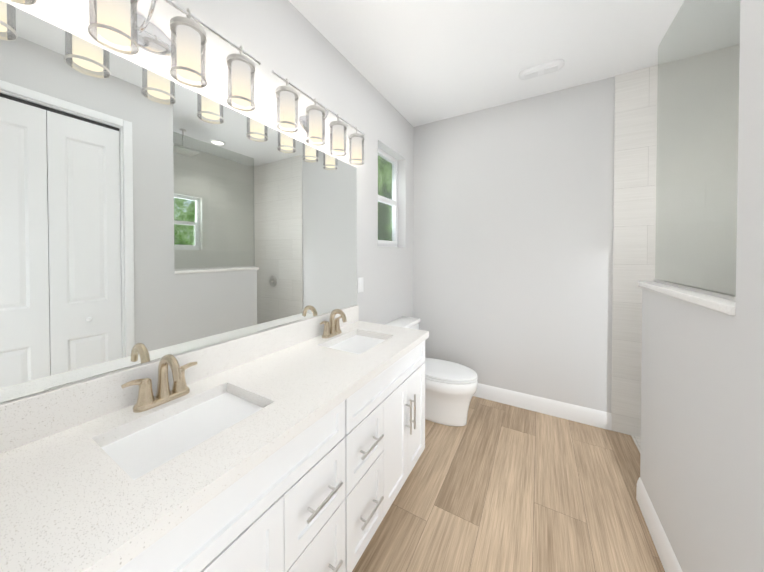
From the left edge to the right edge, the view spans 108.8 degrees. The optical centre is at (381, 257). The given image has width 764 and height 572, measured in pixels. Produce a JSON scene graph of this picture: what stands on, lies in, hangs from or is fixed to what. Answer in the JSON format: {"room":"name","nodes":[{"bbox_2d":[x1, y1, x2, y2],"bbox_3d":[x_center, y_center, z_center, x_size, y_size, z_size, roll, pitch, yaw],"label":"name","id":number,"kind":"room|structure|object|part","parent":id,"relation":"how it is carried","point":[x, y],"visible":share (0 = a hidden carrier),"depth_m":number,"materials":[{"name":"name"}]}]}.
{"room":"bathroom","nodes":[
{"label":"bathroom","id":0,"kind":"room"},
{"bbox_2d":[0,0,413,403],"bbox_3d":[-0.444,-0.021,1.834,0.150,2.840,3.170,0,1,30],"label":"wall","id":1,"kind":"structure","parent":0,"point":[284,39],"depth_m":1.70,"materials":[{"name":"white paint"}]},
{"bbox_2d":[10,0,260,111],"bbox_3d":[-0.777,-0.770,0.916,0.179,0.250,0.788,0,1,30],"label":"sconce","id":2,"kind":"object","parent":1,"relation":"attached to","point":[121,23],"visible":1,"depth_m":0.96,"materials":[{"name":"white glass"}]},
{"bbox_2d":[0,0,356,402],"bbox_3d":[-0.650,-0.152,1.316,0.006,1.050,1.812,0,1,30],"label":"mirror","id":3,"kind":"object","parent":1,"relation":"attached to","point":[146,215],"visible":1,"depth_m":0.95,"materials":[{"name":"clear glass"}]},
{"bbox_2d":[0,305,358,452],"bbox_3d":[-0.643,0.438,1.320,0.020,0.125,1.822,0,1,30],"label":"backsplash","id":4,"kind":"structure","parent":1,"relation":"attached to","point":[23,420],"depth_m":0.87,"materials":[{"name":"white stone"}]},
{"bbox_2d":[271,70,364,164],"bbox_3d":[-0.355,-0.779,1.648,0.179,0.250,0.788,0,1,30],"label":"sconce","id":5,"kind":"object","parent":1,"relation":"attached to","point":[312,122],"visible":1,"depth_m":1.53,"materials":[{"name":"white glass"}]},
{"bbox_2d":[358,277,363,292],"bbox_3d":[-0.166,0.215,2.159,0.008,0.116,0.070,0,1,30],"label":"outlet","id":6,"kind":"object","parent":1,"relation":"attached to","point":[360,285],"visible":1,"depth_m":2.15,"materials":[{"name":"white plastic"}]},
{"bbox_2d":[378,148,397,246],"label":"window","id":7,"kind":"structure","parent":1,"relation":"in","point":[382,199],"depth_m":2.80,"materials":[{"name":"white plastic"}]},
{"bbox_3d":[0.004,-0.567,2.689,0.004,0.854,0.494,0,1,30],"label":"window glass","id":8,"kind":"part","parent":7,"relation":"part of","materials":[{"name":"glass"}]},
{"bbox_2d":[352,396,664,571],"bbox_3d":[0.839,1.458,1.113,3.110,0.100,3.170,0,1,30],"label":"floor","id":9,"kind":"structure","parent":0,"point":[491,486],"depth_m":1.56,"materials":[{"name":"brown wood"}]},
{"bbox_2d":[108,337,427,571],"bbox_3d":[-0.391,0.975,1.181,0.602,0.865,1.820,0,1,30],"label":"bathroom vanity","id":10,"kind":"object","parent":9,"relation":"on","point":[298,446],"depth_m":0.95,"materials":[{"name":"white wood"}]},
{"bbox_2d":[0,321,427,571],"bbox_3d":[-0.396,0.522,1.186,0.583,0.040,1.834,0,1,30],"label":"countertop","id":11,"kind":"structure","parent":10,"relation":"on","point":[71,500],"depth_m":0.68,"materials":[{"name":"white stone"}]},
{"bbox_2d":[120,353,199,412],"bbox_3d":[-0.733,0.418,0.941,0.143,0.172,0.223,0,1,30],"label":"faucet","id":12,"kind":"object","parent":11,"relation":"on","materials":[{"name":"gold metal"}]},
{"bbox_2d":[112,393,255,468],"bbox_3d":[-0.597,0.614,0.865,0.302,0.159,0.397,0,1,30],"label":"sink","id":13,"kind":"object","parent":11,"relation":"in","point":[146,445],"depth_m":0.87,"materials":[{"name":"white ceramic"}]},
{"bbox_2d":[320,309,347,336],"bbox_3d":[-0.281,0.409,1.725,0.143,0.172,0.223,0,1,30],"label":"faucet","id":14,"kind":"object","parent":11,"relation":"on","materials":[{"name":"gold metal"}]},
{"bbox_2d":[336,333,383,352],"bbox_3d":[-0.145,0.604,1.649,0.302,0.159,0.397,0,1,30],"label":"sink","id":15,"kind":"object","parent":11,"relation":"in","point":[359,342],"depth_m":1.72,"materials":[{"name":"white ceramic"}]},
{"bbox_2d":[385,316,477,426],"bbox_3d":[0.441,0.999,2.427,0.784,0.786,0.450,0,1,30],"label":"toilet","id":16,"kind":"object","parent":9,"relation":"on","point":[451,389],"visible":0.56,"depth_m":2.25,"materials":[{"name":"white ceramic"}]},
{"bbox_3d":[0.191,0.804,2.569,0.205,0.401,0.450,0,1,30],"label":"tank","id":17,"kind":"part","parent":16,"relation":"part of","materials":[{"name":"white ceramic"}]},
{"bbox_3d":[0.510,0.976,2.387,0.618,0.045,0.380,0,1,30],"label":"seat","id":18,"kind":"part","parent":16,"relation":"part of","materials":[{"name":"white plastic"}]},
{"bbox_3d":[0.508,1.198,2.391,0.630,0.389,0.384,0,1,30],"label":"bowl","id":19,"kind":"part","parent":16,"relation":"part of","materials":[{"name":"white ceramic"}]},
{"bbox_2d":[631,435,640,451],"bbox_3d":[1.987,1.405,1.216,0.984,0.004,1.580,0,1,30],"label":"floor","id":20,"kind":"structure","parent":9,"relation":"on","point":[637,440],"depth_m":2.07,"materials":[{"name":"tile"}]},
{"bbox_2d":[413,76,614,412],"bbox_3d":[1.600,-0.028,2.416,3.110,2.840,0.120,0,1,30],"label":"wall","id":21,"kind":"structure","parent":0,"point":[513,251],"depth_m":2.52,"materials":[{"name":"white paint"}]},
{"bbox_2d":[473,383,611,430],"bbox_3d":[1.101,1.322,2.642,1.736,0.135,0.015,0,1,30],"label":"baseboard","id":22,"kind":"structure","parent":21,"relation":"attached to","point":[603,420],"depth_m":2.42,"materials":[{"name":"white wood"}]},
{"bbox_2d":[611,44,739,436],"bbox_3d":[2.332,-0.022,1.917,1.104,2.840,0.012,0,1,30],"label":"wall tile","id":23,"kind":"structure","parent":21,"relation":"attached to","point":[637,128],"depth_m":2.06,"materials":[{"name":"white tile"}]},
{"bbox_2d":[288,0,739,126],"bbox_3d":[0.839,-1.482,1.077,3.110,0.100,3.170,0,1,30],"label":"ceiling","id":24,"kind":"structure","parent":0,"point":[414,63],"depth_m":1.82,"materials":[{"name":"white paint"}]},
{"bbox_2d":[519,59,563,79],"bbox_3d":[1.214,-1.427,2.090,0.300,0.033,0.116,0,1,30],"label":"ceiling vent","id":25,"kind":"object","parent":24,"relation":"in","point":[542,69],"visible":1,"depth_m":2.06,"materials":[{"name":"white plastic"}]},
{"bbox_2d":[524,65,557,79],"bbox_3d":[1.214,-1.412,2.090,0.220,0.003,0.068,0,1,30],"label":"grille","id":26,"kind":"object","parent":25,"relation":"attached to","point":[547,69],"depth_m":2.08,"materials":[{"name":"white plastic"}]},
{"bbox_2d":[640,0,763,571],"bbox_3d":[0.994,-0.005,0.581,0.120,2.840,2.195,0,1,30],"label":"wall","id":27,"kind":"structure","parent":0,"point":[687,406],"depth_m":0.89,"materials":[{"name":"white paint"}]},
{"bbox_2d":[636,477,682,571],"bbox_3d":[1.195,1.341,1.083,0.015,0.135,1.153,0,1,30],"label":"baseboard","id":28,"kind":"structure","parent":27,"relation":"attached to","point":[669,561],"depth_m":1.32,"materials":[{"name":"white wood"}]},
{"bbox_2d":[638,281,735,315],"bbox_3d":[1.333,0.156,1.171,0.148,0.030,0.876,0,1,30],"label":"wall cap","id":29,"kind":"object","parent":27,"relation":"on","point":[724,306],"visible":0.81,"depth_m":1.03,"materials":[{"name":"stone"}]},
{"bbox_2d":[654,0,740,300],"bbox_3d":[1.331,-0.516,1.159,0.022,1.314,0.866,0,1,30],"label":"glass","id":30,"kind":"object","parent":29,"relation":"on","point":[724,295],"visible":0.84,"depth_m":1.14,"materials":[{"name":"clear glass"}]}
]}

